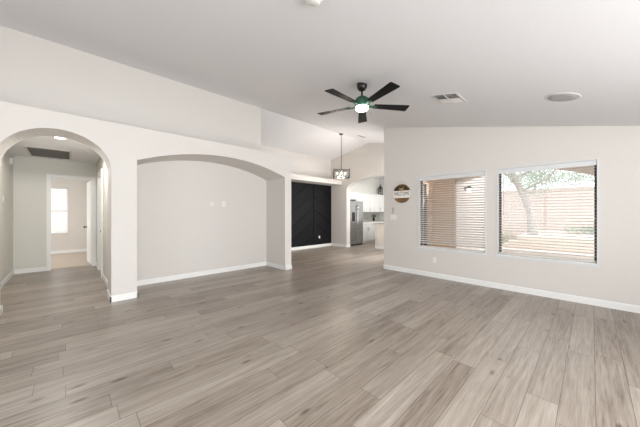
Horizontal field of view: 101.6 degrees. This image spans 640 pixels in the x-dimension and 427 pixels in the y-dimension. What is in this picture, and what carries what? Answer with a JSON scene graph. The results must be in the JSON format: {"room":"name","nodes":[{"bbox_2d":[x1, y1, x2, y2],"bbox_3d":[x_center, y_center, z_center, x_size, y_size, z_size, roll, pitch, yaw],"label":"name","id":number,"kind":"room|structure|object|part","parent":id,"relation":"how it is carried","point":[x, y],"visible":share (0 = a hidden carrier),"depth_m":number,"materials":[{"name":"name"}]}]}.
{"room":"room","nodes":[
{"label":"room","id":0,"kind":"room"},
{"bbox_2d":[1,150,12,281],"bbox_3d":[-5.411,0.000,4.328,0.120,2.539,3.251,0,0,-44],"label":"wall","id":1,"kind":"structure","parent":0,"point":[6,167],"depth_m":4.87,"materials":[{"name":"paint"}]},
{"bbox_2d":[9,157,13,164],"bbox_3d":[-6.108,-1.038,5.173,0.046,0.120,0.160,0,0,-44],"label":"door chime","id":2,"kind":"object","parent":1,"relation":"attached to","point":[11,160],"visible":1,"depth_m":5.12,"materials":[{"name":"white plastic"}]},
{"bbox_2d":[1,262,107,305],"bbox_3d":[-4.850,1.224,4.788,1.327,0.092,3.137,0,0,-44],"label":"baseboard","id":3,"kind":"structure","parent":1,"relation":"attached to","point":[38,269],"depth_m":5.49,"materials":[{"name":"white paint"}]},
{"bbox_2d":[8,136,99,163],"bbox_3d":[-4.840,-1.269,4.778,1.627,0.100,3.207,0,0,-44],"label":"ceiling","id":4,"kind":"structure","parent":0,"point":[81,152],"depth_m":4.82,"materials":[{"name":"paint"}]},
{"bbox_2d":[23,145,71,159],"bbox_3d":[-5.467,-1.213,5.287,0.635,0.012,1.105,0,0,-44],"label":"ceiling vent","id":5,"kind":"object","parent":4,"relation":"in","point":[32,151],"visible":1,"depth_m":5.25,"materials":[{"name":"white metal"}]},
{"bbox_2d":[53,136,66,139],"bbox_3d":[-4.186,-1.214,4.203,0.170,0.010,0.170,0,0,-44],"label":"recessed light","id":6,"kind":"object","parent":4,"relation":"in","point":[61,138],"visible":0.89,"depth_m":4.21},
{"bbox_2d":[13,155,96,269],"bbox_3d":[-6.500,0.000,5.457,4.200,2.539,0.114,0,0,-44],"label":"wall","id":7,"kind":"structure","parent":0,"point":[29,173],"depth_m":5.66,"materials":[{"name":"paint"}]},
{"bbox_2d":[46,174,95,270],"bbox_3d":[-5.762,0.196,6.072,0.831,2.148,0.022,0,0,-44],"label":"door frame","id":8,"kind":"structure","parent":7,"relation":"attached to","point":[48,176],"depth_m":5.81,"materials":[{"name":"white paint"}]},
{"bbox_2d":[84,181,91,263],"bbox_3d":[-5.866,0.220,6.648,0.712,2.061,0.176,0,0,42],"label":"door","id":9,"kind":"structure","parent":8,"relation":"attached to","point":[89,184],"depth_m":6.50,"materials":[{"name":"white paint"}]},
{"bbox_3d":[-5.997,-0.244,6.742,0.190,0.853,0.016,0,0,42],"label":"raised panel","id":10,"kind":"part","parent":9,"relation":"part of","materials":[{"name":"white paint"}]},
{"bbox_3d":[-5.767,-0.244,6.535,0.190,0.853,0.016,0,0,42],"label":"raised panel","id":11,"kind":"part","parent":9,"relation":"part of","materials":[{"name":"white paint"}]},
{"bbox_2d":[51,178,90,250],"bbox_3d":[-8.758,0.000,7.803,4.200,2.539,0.150,0,0,-44],"label":"wall","id":12,"kind":"structure","parent":0,"point":[76,238],"depth_m":8.46,"materials":[{"name":"beige paint"}]},
{"bbox_2d":[51,188,68,234],"bbox_3d":[-8.451,-0.075,8.050,1.076,1.477,0.140,0,0,-44],"label":"window","id":13,"kind":"structure","parent":12,"relation":"in","point":[68,188],"depth_m":8.41,"materials":[{"name":"white plastic"}]},
{"bbox_2d":[51,187,67,233],"bbox_3d":[-8.444,-0.088,8.043,0.996,1.443,0.050,0,0,-44],"label":"window blind","id":14,"kind":"object","parent":13,"relation":"attached to","point":[55,204],"visible":0.41,"depth_m":8.24,"materials":[{"name":"white plastic"}]},
{"bbox_2d":[51,248,86,253],"bbox_3d":[-7.641,1.215,6.606,3.350,0.110,3.124,0,0,-44],"label":"baseboard","id":15,"kind":"structure","parent":12,"relation":"attached to","point":[71,250],"depth_m":8.36,"materials":[{"name":"white paint"}]},
{"bbox_2d":[97,157,107,280],"bbox_3d":[-4.376,0.000,5.324,0.100,2.539,3.251,0,0,-44],"label":"wall","id":16,"kind":"structure","parent":0,"point":[100,164],"depth_m":4.83,"materials":[{"name":"paint"}]},
{"bbox_2d":[97,168,102,276],"bbox_3d":[-4.691,0.186,5.559,0.028,2.168,1.001,0,0,-44],"label":"door frame","id":17,"kind":"structure","parent":16,"relation":"attached to","point":[100,172],"depth_m":5.21,"materials":[{"name":"white paint"}]},
{"bbox_2d":[99,175,100,269],"bbox_3d":[-4.644,0.224,5.604,0.099,2.092,0.850,0,0,-44],"label":"door","id":18,"kind":"structure","parent":16,"relation":"attached to","point":[100,175],"depth_m":5.87,"materials":[{"name":"white paint"}]},
{"bbox_2d":[0,25,260,150],"bbox_3d":[-3.407,-1.895,4.208,5.526,1.173,0.120,0,0,-44],"label":"wall","id":19,"kind":"structure","parent":0,"point":[36,72],"depth_m":4.19,"materials":[{"name":"beige paint"}]},
{"bbox_2d":[0,101,290,305],"bbox_3d":[-3.107,-0.019,4.217,5.970,2.578,0.862,0,0,-44],"label":"wall","id":20,"kind":"structure","parent":0,"point":[161,185],"depth_m":4.88,"materials":[{"name":"beige paint"}]},
{"bbox_2d":[0,262,291,314],"bbox_3d":[-3.026,1.224,4.216,5.885,0.092,0.777,0,0,-44],"label":"baseboard","id":21,"kind":"structure","parent":20,"relation":"attached to","point":[126,296],"depth_m":5.07,"materials":[{"name":"white paint"}]},
{"bbox_2d":[209,201,213,206],"bbox_3d":[-2.271,-0.201,5.474,0.116,0.115,0.010,0,0,-44],"label":"cable plate","id":22,"kind":"object","parent":20,"relation":"attached to","point":[211,203],"visible":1,"depth_m":5.47,"materials":[{"name":"plastic"}]},
{"bbox_2d":[261,146,330,178],"bbox_3d":[-1.107,-0.444,8.954,4.570,3.428,0.140,0,0,-44],"label":"wall","id":23,"kind":"structure","parent":0,"point":[301,164],"depth_m":9.45,"materials":[{"name":"beige paint"}]},
{"bbox_2d":[291,182,330,247],"bbox_3d":[-1.077,0.038,8.860,4.243,2.264,0.034,0,0,-44],"label":"accent panel","id":24,"kind":"object","parent":23,"relation":"attached to","point":[310,203],"visible":0.37,"depth_m":9.57,"materials":[{"name":"black paint"}]},
{"bbox_2d":[291,174,341,185],"bbox_3d":[-0.902,-1.176,8.667,4.267,0.163,0.559,0,0,-44],"label":"trim ledge","id":25,"kind":"object","parent":23,"relation":"attached to","point":[294,178],"visible":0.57,"depth_m":9.10,"materials":[{"name":"beige paint"}]},
{"bbox_2d":[291,243,349,249],"bbox_3d":[-0.740,1.220,8.645,4.470,0.100,0.815,0,0,-44],"label":"baseboard","id":26,"kind":"structure","parent":23,"relation":"attached to","point":[327,244],"depth_m":9.81,"materials":[{"name":"white paint"}]},
{"bbox_2d":[0,242,639,426],"bbox_3d":[-0.172,1.326,6.163,14.300,0.128,14.520,0,0,-44],"label":"floor","id":27,"kind":"structure","parent":0,"point":[335,338],"depth_m":2.40,"materials":[{"name":"wood"}]},
{"bbox_2d":[350,201,362,245],"bbox_3d":[1.211,0.391,10.655,0.843,1.759,0.853,0,0,-44],"label":"refrigerator","id":28,"kind":"object","parent":27,"relation":"on","point":[356,207],"visible":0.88,"depth_m":10.38,"materials":[{"name":"grey metal"}]},
{"bbox_3d":[1.288,0.360,10.274,0.424,1.699,0.065,0,0,-44],"label":"door","id":29,"kind":"part","parent":28,"relation":"part of","materials":[{"name":"silver metal"}]},
{"bbox_3d":[1.595,0.360,10.569,0.411,1.699,0.065,0,0,-44],"label":"door","id":30,"kind":"part","parent":28,"relation":"part of","materials":[{"name":"silver metal"}]},
{"bbox_2d":[363,222,373,242],"bbox_3d":[1.860,0.822,11.474,0.965,0.895,0.670,0,0,-44],"label":"base cabinet","id":31,"kind":"object","parent":27,"relation":"on","point":[368,227],"visible":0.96,"depth_m":11.28,"materials":[{"name":"white paint"}]},
{"bbox_3d":[1.891,0.855,11.094,0.477,0.614,0.021,0,0,-44],"label":"door","id":32,"kind":"part","parent":31,"relation":"part of","materials":[{"name":"white paint"}]},
{"bbox_3d":[2.239,0.855,11.428,0.477,0.614,0.021,0,0,-44],"label":"door","id":33,"kind":"part","parent":31,"relation":"part of","materials":[{"name":"white paint"}]},
{"bbox_2d":[373,222,383,248],"bbox_3d":[3.449,0.805,9.530,2.234,0.929,2.066,0,0,-44],"label":"kitchen island","id":34,"kind":"object","parent":27,"relation":"on","point":[379,227],"visible":0.19,"depth_m":9.36,"materials":[{"name":"beige paint"}]},
{"bbox_3d":[2.260,0.780,9.217,0.014,0.699,0.589,0,0,-44],"label":"panel","id":35,"kind":"part","parent":34,"relation":"part of","materials":[{"name":"beige paint"}]},
{"bbox_3d":[5.680,0.314,5.091,0.340,2.152,0.374,0,0,-44],"label":"pillar","id":36,"kind":"structure","parent":27,"relation":"on","visible":0},
{"bbox_2d":[455,165,593,183],"bbox_3d":[5.760,-1.111,5.008,0.340,0.698,5.832,0,0,-44],"label":"beam","id":37,"kind":"structure","parent":36,"relation":"on","point":[588,169],"depth_m":5.39,"materials":[{"name":"paint"}]},
{"bbox_3d":[2.665,0.822,12.249,1.270,0.895,0.670,0,0,-44],"label":"base cabinet","id":38,"kind":"object","parent":27,"relation":"on","visible":0},
{"bbox_2d":[363,220,383,221],"bbox_3d":[2.324,0.356,11.935,2.299,0.035,0.650,0,0,-44],"label":"countertop","id":39,"kind":"structure","parent":38,"relation":"on","point":[375,220],"depth_m":11.76,"materials":[{"name":"grey stone"}]},
{"bbox_2d":[0,0,639,127],"bbox_3d":[0.117,-1.835,1.940,7.659,1.471,8.034,0,0,-44],"label":"ceiling","id":40,"kind":"structure","parent":0,"point":[503,57],"depth_m":2.62,"materials":[{"name":"paint"}]},
{"bbox_2d":[306,0,321,6],"bbox_3d":[-0.047,-1.517,1.853,0.126,0.058,0.126,0,0,2],"label":"smoke detector","id":41,"kind":"object","parent":40,"relation":"attached to","point":[314,3],"visible":1,"depth_m":1.86,"materials":[{"name":"white plastic"}]},
{"bbox_2d":[317,82,409,122],"bbox_3d":[0.522,-1.512,3.405,1.186,0.439,1.246,0,0,-44],"label":"ceiling fan","id":42,"kind":"object","parent":40,"relation":"hanging from","point":[362,102],"visible":0.96,"depth_m":3.37,"materials":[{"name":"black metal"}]},
{"bbox_3d":[0.201,-1.419,3.620,0.475,0.028,0.139,0,0,28],"label":"blade","id":43,"kind":"part","parent":42,"relation":"part of","materials":[{"name":"black wood"}]},
{"bbox_3d":[0.266,-1.419,3.158,0.475,0.028,0.139,0,0,-44],"label":"blade","id":44,"kind":"part","parent":42,"relation":"part of","materials":[{"name":"black wood"}]},
{"bbox_2d":[355,104,368,111],"bbox_3d":[0.552,-1.377,3.434,0.172,0.047,0.172,0,0,-44],"label":"diffuser","id":45,"kind":"object","parent":42,"relation":"attached to","point":[359,107],"depth_m":3.38,"materials":[{"name":"white glass"}]},
{"bbox_3d":[0.621,-1.419,3.825,0.139,0.028,0.475,0,0,10],"label":"blade","id":46,"kind":"part","parent":42,"relation":"part of","materials":[{"name":"black wood"}]},
{"bbox_3d":[0.727,-1.419,3.077,0.139,0.028,0.475,0,0,-26],"label":"blade","id":47,"kind":"part","parent":42,"relation":"part of","materials":[{"name":"black wood"}]},
{"bbox_3d":[0.945,-1.419,3.490,0.475,0.028,0.139,0,0,-8],"label":"blade","id":48,"kind":"part","parent":42,"relation":"part of","materials":[{"name":"black wood"}]},
{"bbox_2d":[431,92,466,103],"bbox_3d":[1.694,-1.511,3.433,0.370,0.087,0.323,0,0,-44],"label":"ceiling vent","id":49,"kind":"object","parent":40,"relation":"in","point":[455,97],"visible":1,"depth_m":3.40,"materials":[{"name":"white metal"}]},
{"bbox_2d":[544,93,580,101],"bbox_3d":[2.639,-1.265,2.844,0.299,0.072,0.296,0,0,-12],"label":"ceiling speaker","id":50,"kind":"object","parent":40,"relation":"attached to","point":[557,97],"visible":1,"depth_m":2.83,"materials":[{"name":"plastic"}]},
{"bbox_2d":[547,94,578,100],"bbox_3d":[2.639,-1.262,2.844,0.262,0.004,0.262,0,13,-44],"label":"grille","id":51,"kind":"object","parent":50,"relation":"attached to","point":[552,97],"depth_m":2.83,"materials":[{"name":"metal"}]},
{"bbox_2d":[261,108,383,159],"bbox_3d":[0.216,-2.260,7.504,4.367,0.622,4.185,0,0,-44],"label":"ceiling","id":52,"kind":"structure","parent":0,"point":[278,131],"depth_m":7.91,"materials":[{"name":"paint"}]},
{"bbox_2d":[333,133,349,179],"bbox_3d":[0.652,-1.764,7.995,0.488,1.403,0.358,0,0,0],"label":"chandelier","id":53,"kind":"object","parent":52,"relation":"hanging from","point":[341,170],"visible":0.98,"depth_m":7.99,"materials":[{"name":"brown metal"}]},
{"bbox_3d":[0.652,-1.877,7.995,0.018,1.075,0.018,0,0,-44],"label":"stem","id":54,"kind":"part","parent":53,"relation":"part of","materials":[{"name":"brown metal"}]},
{"bbox_3d":[0.652,-1.207,7.995,0.488,0.290,0.358,0,0,0],"label":"frame","id":55,"kind":"part","parent":53,"relation":"part of","materials":[{"name":"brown metal"}]},
{"bbox_2d":[350,178,378,220],"bbox_3d":[1.731,-0.230,11.901,3.607,3.000,0.120,0,0,-44],"label":"wall","id":56,"kind":"structure","parent":0,"point":[370,185],"depth_m":12.31,"materials":[{"name":"paint"}]},
{"bbox_2d":[350,192,358,199],"bbox_3d":[1.097,-0.730,10.820,0.991,0.317,0.554,0,0,-44],"label":"upper cabinet","id":57,"kind":"object","parent":56,"relation":"attached to","point":[353,195],"visible":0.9,"depth_m":10.80,"materials":[{"name":"white paint"}]},
{"bbox_2d":[350,193,364,211],"bbox_3d":[1.635,-0.476,11.443,0.648,0.825,0.404,0,0,-44],"label":"upper cabinet","id":58,"kind":"object","parent":56,"relation":"attached to","point":[361,195],"visible":0.16,"depth_m":11.43,"materials":[{"name":"white paint"}]},
{"bbox_3d":[1.864,-0.449,11.438,0.318,0.754,0.021,0,0,-44],"label":"door","id":59,"kind":"part","parent":58,"relation":"part of","materials":[{"name":"white paint"}]},
{"bbox_2d":[365,193,374,211],"bbox_3d":[2.138,-0.476,11.927,0.749,0.825,0.404,0,0,-44],"label":"upper cabinet","id":60,"kind":"object","parent":56,"relation":"attached to","point":[369,198],"visible":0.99,"depth_m":11.78,"materials":[{"name":"white paint"}]},
{"bbox_3d":[2.116,-0.449,11.680,0.369,0.754,0.021,0,0,-44],"label":"door","id":61,"kind":"part","parent":60,"relation":"part of","materials":[{"name":"white paint"}]},
{"bbox_3d":[2.386,-0.449,11.940,0.369,0.754,0.021,0,0,-44],"label":"door","id":62,"kind":"part","parent":60,"relation":"part of","materials":[{"name":"white paint"}]},
{"bbox_2d":[363,212,378,220],"bbox_3d":[2.100,0.133,12.168,2.299,0.394,0.008,0,0,-44],"label":"backsplash","id":63,"kind":"structure","parent":56,"relation":"attached to","point":[367,216],"depth_m":12.40,"materials":[{"name":"grey tile"}]},
{"bbox_2d":[374,194,383,211],"bbox_3d":[2.719,-0.476,12.486,0.864,0.825,0.404,0,0,-44],"label":"upper cabinet","id":64,"kind":"object","parent":56,"relation":"attached to","point":[379,199],"visible":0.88,"depth_m":12.34,"materials":[{"name":"white paint"}]},
{"bbox_3d":[2.676,-0.449,12.220,0.426,0.754,0.021,0,0,-44],"label":"door","id":65,"kind":"part","parent":64,"relation":"part of","materials":[{"name":"white paint"}]},
{"bbox_3d":[2.987,-0.449,12.519,0.426,0.754,0.021,0,0,-44],"label":"door","id":66,"kind":"part","parent":64,"relation":"part of","materials":[{"name":"white paint"}]},
{"bbox_2d":[379,178,383,219],"bbox_3d":[4.668,-0.230,11.313,0.190,3.000,4.750,0,0,-44],"label":"wall","id":67,"kind":"structure","parent":0,"point":[381,181],"depth_m":12.87,"materials":[{"name":"paint"}]},
{"bbox_2d":[331,143,454,247],"bbox_3d":[2.050,-0.556,8.794,0.243,3.851,4.750,0,0,-44],"label":"wall","id":68,"kind":"structure","parent":0,"point":[364,162],"depth_m":9.43,"materials":[{"name":"beige paint"}]},
{"bbox_2d":[423,183,425,244],"bbox_3d":[2.395,-0.367,6.808,2.094,3.274,0.140,0,0,-44],"label":"wall","id":69,"kind":"structure","parent":0,"point":[425,183],"depth_m":7.35,"materials":[{"name":"beige paint"}]},
{"bbox_2d":[423,183,426,244],"bbox_3d":[2.328,0.210,6.702,1.750,2.080,0.060,0,0,-44],"label":"window","id":70,"kind":"structure","parent":69,"relation":"in","point":[425,191],"depth_m":7.28,"materials":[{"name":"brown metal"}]},
{"bbox_2d":[423,180,431,245],"bbox_3d":[2.443,-0.280,6.729,2.054,3.100,0.040,0,0,-44],"label":"wall","id":71,"kind":"structure","parent":0,"point":[429,182],"depth_m":7.30,"materials":[{"name":"beige paint"}]},
{"bbox_2d":[455,176,484,250],"bbox_3d":[5.010,-0.230,8.319,3.850,3.200,0.040,0,0,-44],"label":"wall","id":72,"kind":"structure","parent":0,"point":[483,249],"depth_m":7.79,"materials":[{"name":"paint"}]},
{"bbox_2d":[384,126,639,305],"bbox_3d":[3.585,-0.367,3.946,0.160,3.274,5.915,0,0,-44],"label":"wall","id":73,"kind":"structure","parent":0,"point":[410,153],"depth_m":4.21,"materials":[{"name":"beige paint"}]},
{"bbox_2d":[390,215,396,219],"bbox_3d":[1.641,0.083,5.841,0.010,0.115,0.162,0,0,-44],"label":"light switch","id":74,"kind":"object","parent":73,"relation":"attached to","point":[392,217],"visible":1,"depth_m":5.83,"materials":[{"name":"white plastic"}]},
{"bbox_2d":[393,183,410,202],"bbox_3d":[1.775,-0.473,5.681,0.040,0.487,0.410,0,0,-44],"label":"round sign","id":75,"kind":"object","parent":73,"relation":"attached to","point":[402,192],"visible":1,"depth_m":5.67,"materials":[{"name":"brown wood"}]},
{"bbox_2d":[418,170,485,254],"bbox_3d":[2.514,-0.015,5.035,0.152,1.492,1.238,0,0,-44],"label":"window","id":76,"kind":"structure","parent":73,"relation":"in","point":[426,248],"depth_m":5.02,"materials":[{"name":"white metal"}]},
{"bbox_2d":[419,171,484,252],"bbox_3d":[2.497,-0.028,5.018,0.070,1.426,1.190,0,0,-44],"label":"window blind","id":77,"kind":"object","parent":76,"relation":"attached to","point":[482,173],"visible":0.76,"depth_m":4.96,"materials":[{"name":"white plastic"}]},
{"bbox_3d":[2.500,-0.010,5.022,0.055,1.367,0.002,0,0,-44],"label":"ladder cord","id":78,"kind":"part","parent":77,"relation":"part of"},
{"bbox_3d":[2.498,-0.704,5.019,0.068,0.073,1.190,0,0,-44],"label":"head rail","id":79,"kind":"part","parent":77,"relation":"part of","materials":[{"name":"white plastic"}]},
{"bbox_3d":[2.500,0.672,5.022,0.050,0.028,1.178,0,0,-44],"label":"rail","id":80,"kind":"part","parent":77,"relation":"part of","materials":[{"name":"white plastic"}]},
{"bbox_3d":[2.494,0.696,5.016,0.097,0.014,1.190,0,0,-44],"label":"sill","id":81,"kind":"part","parent":76,"relation":"part of","materials":[{"name":"white paint"}]},
{"bbox_2d":[383,264,639,312],"bbox_3d":[3.539,1.224,3.982,0.175,0.092,5.830,0,0,-44],"label":"baseboard","id":82,"kind":"structure","parent":73,"relation":"attached to","point":[590,301],"depth_m":4.11,"materials":[{"name":"white paint"}]},
{"bbox_2d":[496,158,598,266],"bbox_3d":[3.460,-0.015,4.052,0.152,1.492,1.193,0,0,-44],"label":"window","id":83,"kind":"structure","parent":73,"relation":"in","point":[596,173],"depth_m":3.85,"materials":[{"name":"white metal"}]},
{"bbox_2d":[498,160,596,262],"bbox_3d":[3.443,-0.028,4.035,0.070,1.426,1.145,0,0,-44],"label":"window blind","id":84,"kind":"object","parent":83,"relation":"attached to","point":[591,162],"visible":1,"depth_m":3.99,"materials":[{"name":"white plastic"}]},
{"bbox_3d":[3.447,-0.010,4.038,0.055,1.367,0.002,0,0,-44],"label":"ladder cord","id":85,"kind":"part","parent":84,"relation":"part of","materials":[{"name":"white fabric"}]},
{"bbox_3d":[3.444,-0.704,4.036,0.068,0.073,1.145,0,0,-44],"label":"head rail","id":86,"kind":"part","parent":84,"relation":"part of","materials":[{"name":"white plastic"}]},
{"bbox_3d":[3.447,0.672,4.038,0.050,0.028,1.133,0,0,-44],"label":"rail","id":87,"kind":"part","parent":84,"relation":"part of","materials":[{"name":"white plastic"}]},
{"bbox_3d":[3.441,0.696,4.033,0.097,0.014,1.145,0,0,-44],"label":"sill","id":88,"kind":"part","parent":83,"relation":"part of","materials":[{"name":"white paint"}]},
{"label":"outside","id":89,"kind":"structure","parent":0,"visible":0},
{"bbox_3d":[14.478,1.455,17.403,35.001,0.130,55.000,0,0,-44],"label":"ground","id":90,"kind":"structure","parent":89,"visible":0},
{"bbox_2d":[502,230,516,243],"bbox_3d":[7.779,1.036,11.224,1.235,0.717,0.910,0,0,25],"label":"shrub","id":91,"kind":"object","parent":90,"relation":"on","point":[505,238],"visible":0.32,"depth_m":11.06,"materials":[{"name":"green plant"}]},
{"bbox_2d":[502,186,593,240],"bbox_3d":[9.320,0.154,12.438,0.240,2.492,23.000,0,0,-44],"label":"wall","id":92,"kind":"structure","parent":90,"relation":"on","point":[570,203],"depth_m":11.39,"materials":[{"name":"beige brick"}]},
{"bbox_2d":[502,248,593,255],"bbox_3d":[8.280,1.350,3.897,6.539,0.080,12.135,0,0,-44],"label":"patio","id":93,"kind":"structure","parent":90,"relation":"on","point":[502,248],"depth_m":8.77,"materials":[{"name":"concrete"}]},
{"bbox_2d":[502,169,593,190],"bbox_3d":[12.281,-0.772,14.909,3.023,4.352,4.921,0,0,-44],"label":"tree","id":94,"kind":"object","parent":90,"relation":"on","point":[568,173],"visible":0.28,"depth_m":13.96,"materials":[{"name":"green plant"}]},
{"bbox_2d":[502,233,593,254],"bbox_3d":[11.857,1.119,7.551,2.921,0.562,10.438,0,0,-44],"label":"patio","id":95,"kind":"structure","parent":90,"relation":"on","point":[558,240],"depth_m":9.19,"materials":[{"name":"beige concrete"}]},
{"bbox_2d":[528,229,593,238],"bbox_3d":[12.202,1.044,7.372,2.651,0.692,9.702,0,0,-44],"label":"garden bed","id":96,"kind":"object","parent":90,"relation":"on","point":[557,233],"depth_m":10.02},
{"bbox_2d":[504,169,593,234],"bbox_3d":[9.402,-1.159,9.392,2.975,4.119,7.868,0,0,-44],"label":"tree","id":97,"kind":"object","parent":96,"relation":"on","point":[530,216],"visible":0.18,"depth_m":10.26,"materials":[{"name":"grey plant"}]},
{"bbox_2d":[564,225,593,233],"bbox_3d":[9.853,0.627,9.871,0.717,0.365,0.969,0,0,-44],"label":"shrub","id":98,"kind":"object","parent":96,"relation":"on","point":[588,228],"visible":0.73,"depth_m":9.80,"materials":[{"name":"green plant"}]}
]}

